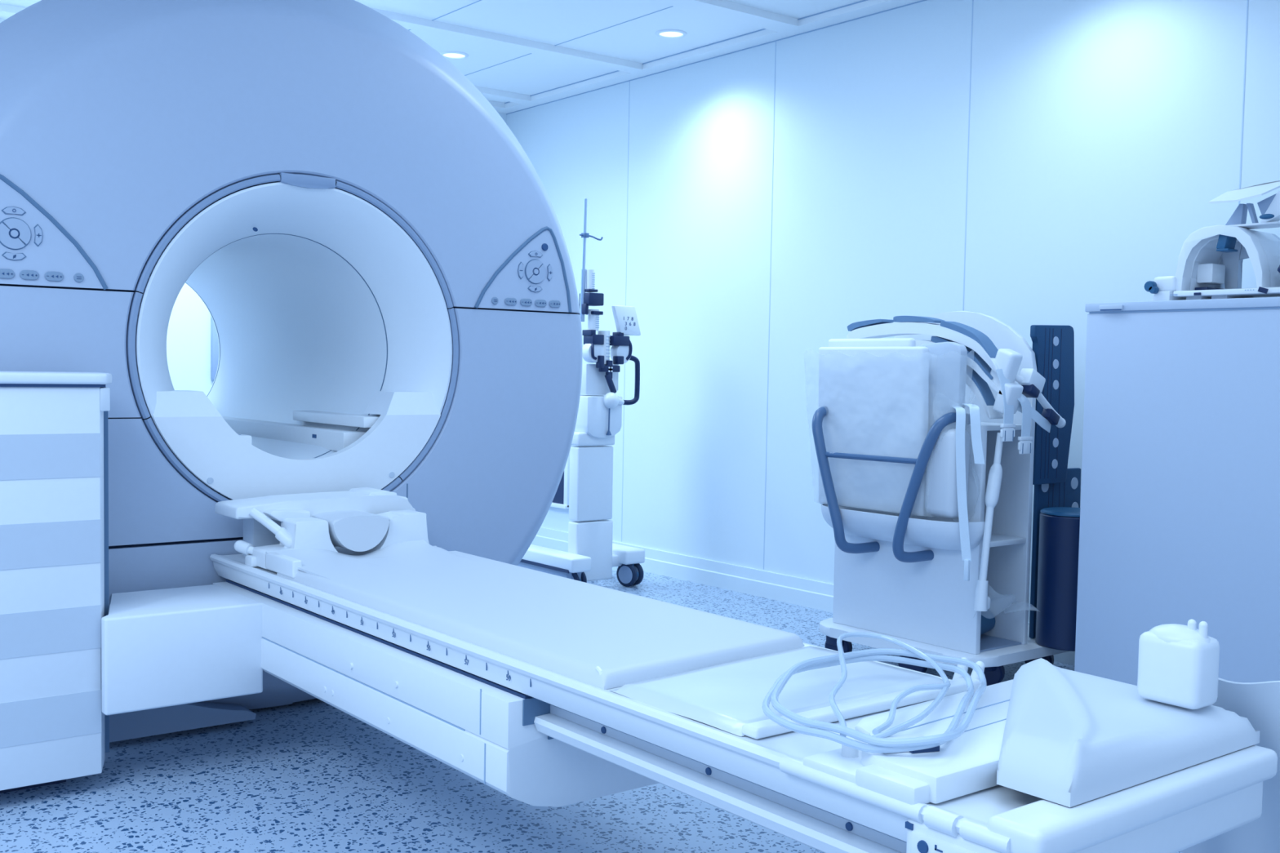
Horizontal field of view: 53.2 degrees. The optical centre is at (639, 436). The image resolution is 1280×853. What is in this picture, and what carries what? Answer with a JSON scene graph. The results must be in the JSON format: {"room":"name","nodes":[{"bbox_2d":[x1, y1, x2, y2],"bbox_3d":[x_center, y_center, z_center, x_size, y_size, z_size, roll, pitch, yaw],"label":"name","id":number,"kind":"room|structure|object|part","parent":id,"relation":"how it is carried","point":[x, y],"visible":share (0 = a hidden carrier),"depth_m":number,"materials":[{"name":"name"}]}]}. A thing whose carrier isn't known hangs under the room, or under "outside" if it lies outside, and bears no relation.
{"room":"radiology room","nodes":[
{"label":"radiology room","id":0,"kind":"room"},
{"bbox_2d":[166,112,506,395],"bbox_3d":[-3.528,-0.722,5.890,6.730,3.010,0.120,-1,4,-38],"label":"wall","id":1,"kind":"structure","parent":0,"point":[188,330],"depth_m":6.73,"materials":[{"name":"paint"}]},
{"bbox_2d":[210,315,218,379],"bbox_3d":[-1.922,-0.500,7.066,0.900,0.380,0.034,-1,4,-38],"label":"window","id":2,"kind":"structure","parent":1,"relation":"in","point":[214,337],"depth_m":6.79,"materials":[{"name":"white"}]},
{"bbox_2d":[0,0,920,113],"bbox_3d":[-0.753,-1.793,2.394,6.830,0.200,8.880,-1,4,-38],"label":"ceiling","id":3,"kind":"structure","parent":0,"point":[523,54],"depth_m":5.97,"materials":[{"name":"paint"}]},
{"bbox_2d":[440,50,468,58],"bbox_3d":[-0.947,-1.943,6.508,0.148,0.008,0.148,-1,4,-38],"label":"recessed light","id":4,"kind":"object","parent":3,"relation":"in","point":[448,54],"visible":0.97,"depth_m":6.50,"materials":[{"name":"white"}]},
{"bbox_2d":[655,28,686,38],"bbox_3d":[0.147,-1.897,6.020,0.148,0.008,0.148,-1,4,-38],"label":"recessed light","id":5,"kind":"object","parent":3,"relation":"in","point":[670,33],"visible":1,"depth_m":6.01,"materials":[{"name":"white plastic"}]},
{"bbox_2d":[0,566,1181,852],"bbox_3d":[-0.803,0.973,2.541,6.830,0.080,8.880,-1,4,-38],"label":"floor","id":6,"kind":"structure","parent":0,"point":[310,775],"depth_m":3.14,"materials":[{"name":"plastic"}]},
{"bbox_2d":[0,371,111,793],"bbox_3d":[-1.679,0.366,3.059,0.832,1.045,0.302,-1,4,-38],"label":"base cabinet","id":7,"kind":"object","parent":6,"relation":"on","point":[55,729],"visible":1,"depth_m":3.08,"materials":[{"name":"white paint"}]},
{"bbox_2d":[0,0,582,742],"bbox_3d":[-1.553,-0.346,4.554,2.384,2.288,1.812,-1,4,-38],"label":"scanner","id":8,"kind":"object","parent":6,"relation":"on","point":[382,269],"visible":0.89,"depth_m":3.87,"materials":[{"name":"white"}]},
{"bbox_3d":[-1.603,-0.540,3.362,0.377,0.282,0.004,-1,4,-38],"label":"control panel","id":9,"kind":"part","parent":8,"relation":"part of","materials":[{"name":"white plastic"}]},
{"bbox_3d":[-1.349,0.742,3.692,0.458,0.203,0.092,-1,4,-38],"label":"foot plate","id":10,"kind":"part","parent":8,"relation":"part of","materials":[{"name":"blue"}]},
{"bbox_3d":[-0.996,-0.060,4.293,0.125,0.034,0.560,-1,4,-38],"label":"bore rail","id":11,"kind":"part","parent":8,"relation":"part of","materials":[{"name":"white plastic"}]},
{"bbox_3d":[-0.390,-0.569,4.311,0.377,0.282,0.004,-1,4,-38],"label":"control panel","id":12,"kind":"part","parent":8,"relation":"part of","materials":[{"name":"white plastic"}]},
{"bbox_2d":[101,546,1277,852],"bbox_3d":[-0.309,0.558,2.671,1.016,0.339,2.784,-1,4,-38],"label":"table","id":13,"kind":"object","parent":8,"relation":"attached to","point":[535,735],"visible":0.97,"depth_m":2.43,"materials":[{"name":"white paint"}]},
{"bbox_2d":[214,487,486,579],"bbox_3d":[-0.789,0.267,3.554,0.557,0.182,0.670,-1,4,-38],"label":"cradle","id":14,"kind":"object","parent":13,"relation":"on","point":[282,535],"visible":0.96,"depth_m":3.55,"materials":[{"name":"white plastic"}]},
{"bbox_3d":[-1.070,0.322,3.521,0.112,0.067,0.050,3,4,36],"label":"release lever","id":15,"kind":"part","parent":14,"relation":"part of","materials":[{"name":"white plastic"}]},
{"bbox_3d":[-1.007,0.254,3.521,0.147,0.114,0.038,2,3,11],"label":"lever handle","id":16,"kind":"part","parent":14,"relation":"part of","materials":[{"name":"white plastic"}]},
{"bbox_2d":[311,510,389,551],"bbox_3d":[-0.829,0.268,3.647,0.171,0.102,0.155,-1,4,-38],"label":"cushion","id":17,"kind":"object","parent":14,"relation":"on","point":[351,530],"visible":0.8,"depth_m":3.59,"materials":[{"name":"white plastic"}]},
{"bbox_2d":[276,551,804,689],"bbox_3d":[-0.298,0.384,2.980,0.546,0.033,1.460,-1,4,-38],"label":"mattress","id":18,"kind":"object","parent":13,"relation":"on","point":[602,637],"visible":0.91,"depth_m":2.71,"materials":[{"name":"white plastic"}]},
{"bbox_3d":[0.167,0.585,2.063,0.115,0.048,1.055,-1,4,-38],"label":"rail","id":19,"kind":"part","parent":13,"relation":"part of","materials":[{"name":"white plastic"}]},
{"bbox_2d":[610,645,979,739],"bbox_3d":[0.265,0.439,2.280,0.560,0.019,0.420,-1,4,-38],"label":"pad","id":20,"kind":"object","parent":13,"relation":"on","point":[729,697],"visible":0.79,"depth_m":2.21,"materials":[{"name":"white"}]},
{"bbox_2d":[761,631,986,753],"bbox_3d":[0.375,0.395,2.041,0.331,0.050,0.591,2,3,21],"label":"tubing","id":21,"kind":"object","parent":13,"relation":"on","point":[878,744],"visible":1,"depth_m":1.95,"materials":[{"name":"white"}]},
{"bbox_2d":[841,679,1013,804],"bbox_3d":[0.518,0.445,1.940,0.550,0.050,0.275,-1,4,-38],"label":"pad","id":22,"kind":"object","parent":13,"relation":"on","point":[966,764],"visible":0.41,"depth_m":1.80,"materials":[{"name":"white plastic"}]},
{"bbox_2d":[996,657,1260,807],"bbox_3d":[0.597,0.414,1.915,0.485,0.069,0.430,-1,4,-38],"label":"cushion","id":23,"kind":"object","parent":13,"relation":"on","point":[1071,738],"visible":0.95,"depth_m":1.78,"materials":[{"name":"white fabric"}]},
{"bbox_2d":[1137,619,1219,709],"bbox_3d":[0.803,0.333,1.905,0.070,0.128,0.100,-1,4,-38],"label":"plastic bottle","id":24,"kind":"object","parent":23,"relation":"on","point":[1178,664],"visible":1,"depth_m":1.88,"materials":[{"name":"white plastic"}]},
{"bbox_2d":[1179,677,1279,852],"bbox_3d":[0.939,0.529,1.981,0.097,0.353,0.301,-1,4,-38],"label":"sheet","id":25,"kind":"object","parent":13,"relation":"hanging from","point":[1257,702],"visible":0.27,"depth_m":1.96,"materials":[{"name":"white fabric"}]},
{"bbox_2d":[517,198,644,586],"bbox_3d":[-0.302,-0.205,6.347,0.496,1.883,0.630,-1,4,-38],"label":"stand","id":26,"kind":"object","parent":6,"relation":"on","point":[592,555],"visible":0.89,"depth_m":6.17,"materials":[{"name":"white plastic"}]},
{"bbox_3d":[-0.466,0.590,6.273,0.115,0.070,0.630,-1,4,-38],"label":"leg","id":27,"kind":"part","parent":26,"relation":"part of","materials":[{"name":"white plastic"}]},
{"bbox_3d":[-0.149,-0.073,6.171,0.027,0.133,0.028,-1,4,-38],"label":"pull cord","id":28,"kind":"part","parent":26,"relation":"part of","materials":[{"name":"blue plastic"}]},
{"bbox_3d":[-0.126,-0.175,6.183,0.118,0.080,0.080,-1,4,-38],"label":"knob","id":29,"kind":"part","parent":26,"relation":"part of","materials":[{"name":"white plastic"}]},
{"bbox_3d":[-0.146,-0.306,6.279,0.030,0.160,0.100,-1,4,-38],"label":"panel","id":30,"kind":"part","parent":26,"relation":"part of","materials":[{"name":"black plastic"}]},
{"bbox_3d":[-0.167,0.584,6.500,0.125,0.070,0.480,-1,4,-38],"label":"leg","id":31,"kind":"part","parent":26,"relation":"part of","materials":[{"name":"white plastic"}]},
{"bbox_3d":[-0.060,-0.278,6.263,0.129,0.248,0.031,0,3,-21],"label":"push handle","id":32,"kind":"part","parent":26,"relation":"part of","materials":[{"name":"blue plastic"}]},
{"bbox_2d":[812,311,1068,685],"bbox_3d":[1.106,0.199,4.635,0.794,1.312,0.821,-1,4,-38],"label":"trolley","id":33,"kind":"object","parent":6,"relation":"on","point":[900,576],"depth_m":4.46,"materials":[{"name":"white plastic"}]},
{"bbox_2d":[828,337,915,346],"bbox_3d":[0.824,-0.049,4.585,0.049,0.605,0.395,-1,4,-38],"label":"pad","id":34,"kind":"object","parent":33,"relation":"in","point":[880,342],"visible":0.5,"depth_m":4.53,"materials":[{"name":"white paint"}]},
{"bbox_2d":[818,346,928,516],"bbox_3d":[0.817,-0.028,4.514,0.059,0.578,0.490,-1,4,-38],"label":"pad","id":35,"kind":"object","parent":33,"relation":"in","point":[876,399],"visible":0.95,"depth_m":4.48,"materials":[{"name":"white paint"}]},
{"bbox_2d":[821,504,984,550],"bbox_3d":[0.878,0.323,4.484,0.146,0.112,0.690,-1,4,-38],"label":"bowl","id":36,"kind":"object","parent":33,"relation":"on","point":[901,531],"depth_m":4.38,"materials":[{"name":"white paint"}]},
{"bbox_3d":[0.943,0.331,4.538,0.025,0.772,0.655,-1,4,-38],"label":"panel","id":37,"kind":"part","parent":33,"relation":"part of","materials":[{"name":"white paint"}]},
{"bbox_3d":[1.006,-0.213,4.471,0.097,0.421,0.720,-1,4,-38],"label":"body coil","id":38,"kind":"part","parent":33,"relation":"part of","materials":[{"name":"white plastic"}]},
{"bbox_2d":[918,342,967,428],"bbox_3d":[1.020,-0.177,4.341,0.038,0.290,0.195,-1,4,-38],"label":"pad","id":39,"kind":"object","parent":33,"relation":"in","point":[947,360],"visible":0.62,"depth_m":4.30,"materials":[{"name":"white fabric"}]},
{"bbox_3d":[1.127,0.729,4.716,0.680,0.035,0.775,-1,4,-38],"label":"plate","id":40,"kind":"part","parent":33,"relation":"part of","materials":[{"name":"white plastic"}]},
{"bbox_2d":[924,427,970,518],"bbox_3d":[1.032,0.121,4.291,0.100,0.300,0.135,-1,4,-38],"label":"cushion","id":41,"kind":"object","parent":33,"relation":"in","point":[941,495],"visible":0.69,"depth_m":4.25,"materials":[{"name":"white plastic"}]},
{"bbox_2d":[951,405,971,581],"bbox_3d":[1.054,0.185,4.236,0.040,0.570,0.145,0,3,-14],"label":"strap","id":42,"kind":"object","parent":33,"relation":"hanging from","point":[960,411],"visible":1,"depth_m":4.20,"materials":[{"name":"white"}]},
{"bbox_3d":[1.161,0.126,4.699,0.021,1.172,0.650,-1,4,-38],"label":"arched panel","id":43,"kind":"part","parent":33,"relation":"part of","materials":[{"name":"white paint"}]},
{"bbox_2d":[960,403,985,464],"bbox_3d":[1.090,-0.012,4.221,0.035,0.195,0.150,0,3,-15],"label":"strap","id":44,"kind":"object","parent":33,"relation":"hanging from","point":[975,415],"visible":1,"depth_m":4.17,"materials":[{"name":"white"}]},
{"bbox_3d":[1.154,-0.151,4.451,0.259,0.392,0.511,-1,4,-38],"label":"body coil","id":45,"kind":"part","parent":33,"relation":"part of","materials":[{"name":"white plastic"}]},
{"bbox_3d":[1.081,-0.172,4.399,0.070,0.208,0.362,-1,4,-38],"label":"body coil","id":46,"kind":"part","parent":33,"relation":"part of","materials":[{"name":"white plastic"}]},
{"bbox_2d":[980,609,995,635],"bbox_3d":[1.175,0.664,4.503,0.086,0.096,0.184,3,4,39],"label":"roll","id":47,"kind":"object","parent":33,"relation":"on","point":[988,619],"visible":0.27,"depth_m":4.51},
{"bbox_2d":[973,432,1003,611],"bbox_3d":[1.164,0.282,4.247,0.117,0.590,0.044,-1,4,-38],"label":"support rod","id":48,"kind":"object","parent":33,"relation":"in","point":[982,602],"visible":1,"depth_m":4.23,"materials":[{"name":"white plastic"}]},
{"bbox_2d":[980,422,1022,431],"bbox_3d":[1.091,-0.044,4.562,0.252,0.018,0.530,-1,4,-38],"label":"shelf","id":49,"kind":"object","parent":33,"relation":"attached to","point":[988,426],"depth_m":4.38,"materials":[{"name":"white plastic"}]},
{"bbox_2d":[990,533,1026,546],"bbox_3d":[1.084,0.351,4.583,0.252,0.018,0.530,-1,4,-38],"label":"shelf","id":50,"kind":"object","parent":33,"relation":"attached to","point":[997,540],"depth_m":4.44,"materials":[{"name":"white plastic"}]},
{"bbox_2d":[1014,368,1066,427],"bbox_3d":[1.343,-0.128,4.314,0.280,0.202,0.078,-1,4,-38],"label":"handle","id":51,"kind":"object","parent":33,"relation":"attached to","point":[1033,383],"visible":0.96,"depth_m":4.26,"materials":[{"name":"white plastic"}]},
{"bbox_2d":[1030,324,1074,484],"bbox_3d":[1.452,-0.114,4.511,0.250,0.562,0.024,-1,4,-38],"label":"board","id":52,"kind":"object","parent":33,"relation":"in","point":[1053,345],"visible":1,"depth_m":4.50,"materials":[{"name":"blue plastic"}]},
{"bbox_2d":[1029,467,1080,638],"bbox_3d":[1.510,0.417,4.635,0.275,0.606,0.022,-1,4,-38],"label":"board","id":53,"kind":"object","parent":33,"relation":"in","point":[1066,494],"visible":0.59,"depth_m":4.56,"materials":[{"name":"blue plastic"}]},
{"bbox_2d":[1035,506,1079,651],"bbox_3d":[1.507,0.493,4.467,0.224,0.474,0.224,-1,4,-38],"label":"cylinder","id":54,"kind":"object","parent":33,"relation":"on","point":[1059,526],"visible":0.56,"depth_m":4.38,"materials":[{"name":"blue plastic"}]},
{"bbox_3d":[1.512,0.263,4.454,0.220,0.012,0.220,-1,4,-38],"label":"lid","id":55,"kind":"part","parent":54,"relation":"part of","materials":[{"name":"plastic"}]},
{"bbox_2d":[1074,297,1279,685],"bbox_3d":[2.245,0.282,3.448,0.606,1.312,2.022,-1,4,-38],"label":"cabinet","id":56,"kind":"object","parent":6,"relation":"on","point":[1180,508],"visible":0.89,"depth_m":3.79,"materials":[{"name":"metal"}]},
{"bbox_3d":[1.456,-0.399,3.951,0.009,0.016,0.080,-1,4,-38],"label":"handle","id":57,"kind":"part","parent":56,"relation":"part of","materials":[{"name":"blue paint"}]},
{"bbox_2d":[1196,262,1225,284],"bbox_3d":[1.769,-0.504,3.957,0.080,0.060,0.052,-1,4,-38],"label":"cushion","id":58,"kind":"object","parent":56,"relation":"on","point":[1207,273],"depth_m":3.93,"materials":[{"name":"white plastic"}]},
{"bbox_2d":[1144,180,1279,301],"bbox_3d":[1.866,-0.581,3.794,0.284,0.360,0.625,-1,4,-38],"label":"coil","id":59,"kind":"object","parent":56,"relation":"on","point":[1210,264],"visible":0.94,"depth_m":3.83,"materials":[{"name":"white plastic"}]},
{"bbox_3d":[1.579,-0.465,3.953,0.024,0.034,0.034,-1,4,-38],"label":"knob","id":60,"kind":"part","parent":59,"relation":"part of","materials":[{"name":"blue plastic"}]},
{"bbox_3d":[1.586,-0.453,3.945,0.024,0.024,0.024,-1,4,-38],"label":"knob","id":61,"kind":"part","parent":59,"relation":"part of","materials":[{"name":"blue plastic"}]},
{"bbox_3d":[1.899,-0.425,3.776,0.260,0.017,0.540,-1,4,-38],"label":"plate","id":62,"kind":"part","parent":59,"relation":"part of","materials":[{"name":"white plastic"}]},
{"bbox_2d":[1193,286,1268,295],"bbox_3d":[1.741,-0.428,3.766,0.010,0.021,0.222,-1,4,-38],"label":"tray","id":63,"kind":"object","parent":59,"relation":"attached to","point":[1259,290],"depth_m":3.76,"materials":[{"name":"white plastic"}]},
{"bbox_3d":[1.849,-0.526,3.988,0.025,0.174,0.074,-1,4,-38],"label":"post","id":64,"kind":"part","parent":59,"relation":"part of","materials":[{"name":"white plastic"}]},
{"bbox_3d":[1.897,-0.532,3.946,0.030,0.201,0.265,-1,4,-38],"label":"frame","id":65,"kind":"part","parent":59,"relation":"part of","materials":[{"name":"white plastic"}]},
{"bbox_3d":[1.825,-0.626,3.800,0.100,0.006,0.190,-1,4,-38],"label":"mirror rail","id":66,"kind":"part","parent":59,"relation":"part of","materials":[{"name":"white plastic"}]},
{"bbox_3d":[1.815,-0.637,3.699,0.015,0.015,0.044,-1,4,-38],"label":"mirror knob","id":67,"kind":"part","parent":59,"relation":"part of","materials":[{"name":"blue plastic"}]},
{"bbox_2d":[506,0,1279,622],"bbox_3d":[1.874,-0.553,4.550,0.121,3.010,8.900,-1,4,-38],"label":"wall","id":68,"kind":"structure","parent":0,"point":[1021,164],"depth_m":5.64,"materials":[{"name":"paint"}]},
{"bbox_2d":[550,452,569,509],"bbox_3d":[-0.584,0.212,7.593,0.030,0.388,0.540,-1,4,-38],"label":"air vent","id":69,"kind":"object","parent":68,"relation":"in","point":[561,500],"visible":0.21,"depth_m":7.41,"materials":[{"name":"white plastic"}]},
{"bbox_2d":[506,0,925,114],"bbox_3d":[1.884,-1.750,4.401,0.004,0.004,8.780,-1,4,-38],"label":"trim","id":70,"kind":"structure","parent":68,"relation":"attached to","point":[921,0],"depth_m":6.21,"materials":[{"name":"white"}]},
{"bbox_2d":[531,527,1075,666],"bbox_3d":[1.831,0.812,4.532,0.022,0.125,8.780,-1,4,-38],"label":"baseboard","id":71,"kind":"structure","parent":68,"relation":"attached to","point":[806,593],"depth_m":6.27,"materials":[{"name":"paint"}]},
{"bbox_2d":[1208,180,1279,203],"bbox_3d":[1.807,-0.726,3.780,0.130,0.072,0.210,-1,4,-38],"label":"mirror","id":72,"kind":"object","parent":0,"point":[1243,193],"depth_m":3.77,"materials":[{"name":"white plastic"}]}
]}

